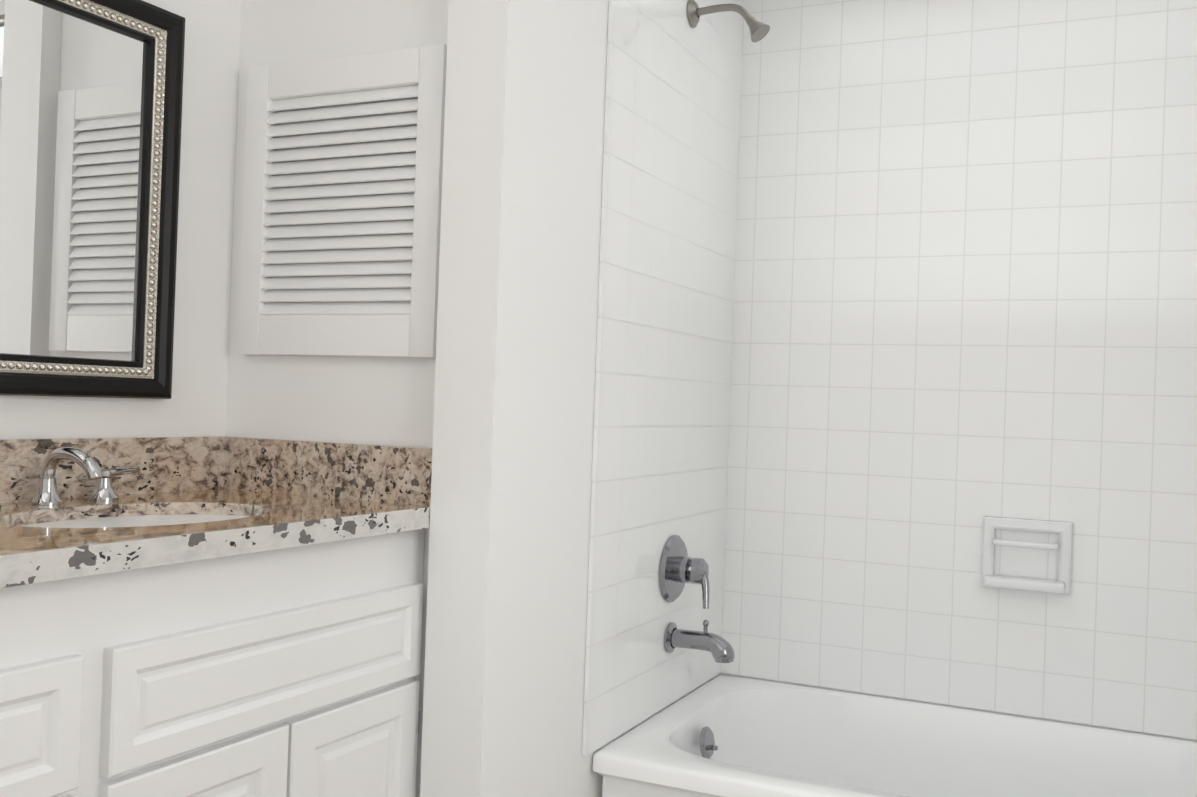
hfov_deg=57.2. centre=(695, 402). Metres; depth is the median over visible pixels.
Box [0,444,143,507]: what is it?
faucet
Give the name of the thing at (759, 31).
shower
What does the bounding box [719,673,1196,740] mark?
wall
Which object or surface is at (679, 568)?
tub faucet
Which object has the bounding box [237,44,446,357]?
door
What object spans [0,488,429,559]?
countertop
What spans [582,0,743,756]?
wall tile
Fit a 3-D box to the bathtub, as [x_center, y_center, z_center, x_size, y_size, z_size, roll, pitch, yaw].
[0.612,0.901,2.219,1.542,0.344,0.747,2,0,24]
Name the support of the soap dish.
attached to the wall tile at (965, 278)
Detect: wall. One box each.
[0,0,240,438]
[225,0,448,796]
[420,0,718,796]
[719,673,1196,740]
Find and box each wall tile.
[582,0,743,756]
[721,0,1196,739]
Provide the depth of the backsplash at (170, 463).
1.97 m
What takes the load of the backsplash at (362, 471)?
attached to the wall at (388, 401)
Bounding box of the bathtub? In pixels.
[593,675,1196,796]
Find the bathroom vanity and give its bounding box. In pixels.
[0,512,429,796]
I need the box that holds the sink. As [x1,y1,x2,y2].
[0,500,283,531]
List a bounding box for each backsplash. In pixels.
[0,436,223,499]
[224,436,431,503]
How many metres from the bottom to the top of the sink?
0.163 m
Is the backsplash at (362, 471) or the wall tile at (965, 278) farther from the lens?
the wall tile at (965, 278)
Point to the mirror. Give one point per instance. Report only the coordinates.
(91, 94)
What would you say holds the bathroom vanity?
on the floor
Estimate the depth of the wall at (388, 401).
2.05 m
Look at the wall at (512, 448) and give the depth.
1.90 m
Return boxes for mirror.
[0,0,184,398]
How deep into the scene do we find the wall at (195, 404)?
2.06 m
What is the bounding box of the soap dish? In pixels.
[981,516,1072,594]
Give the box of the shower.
[687,0,769,41]
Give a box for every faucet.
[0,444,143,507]
[659,535,734,662]

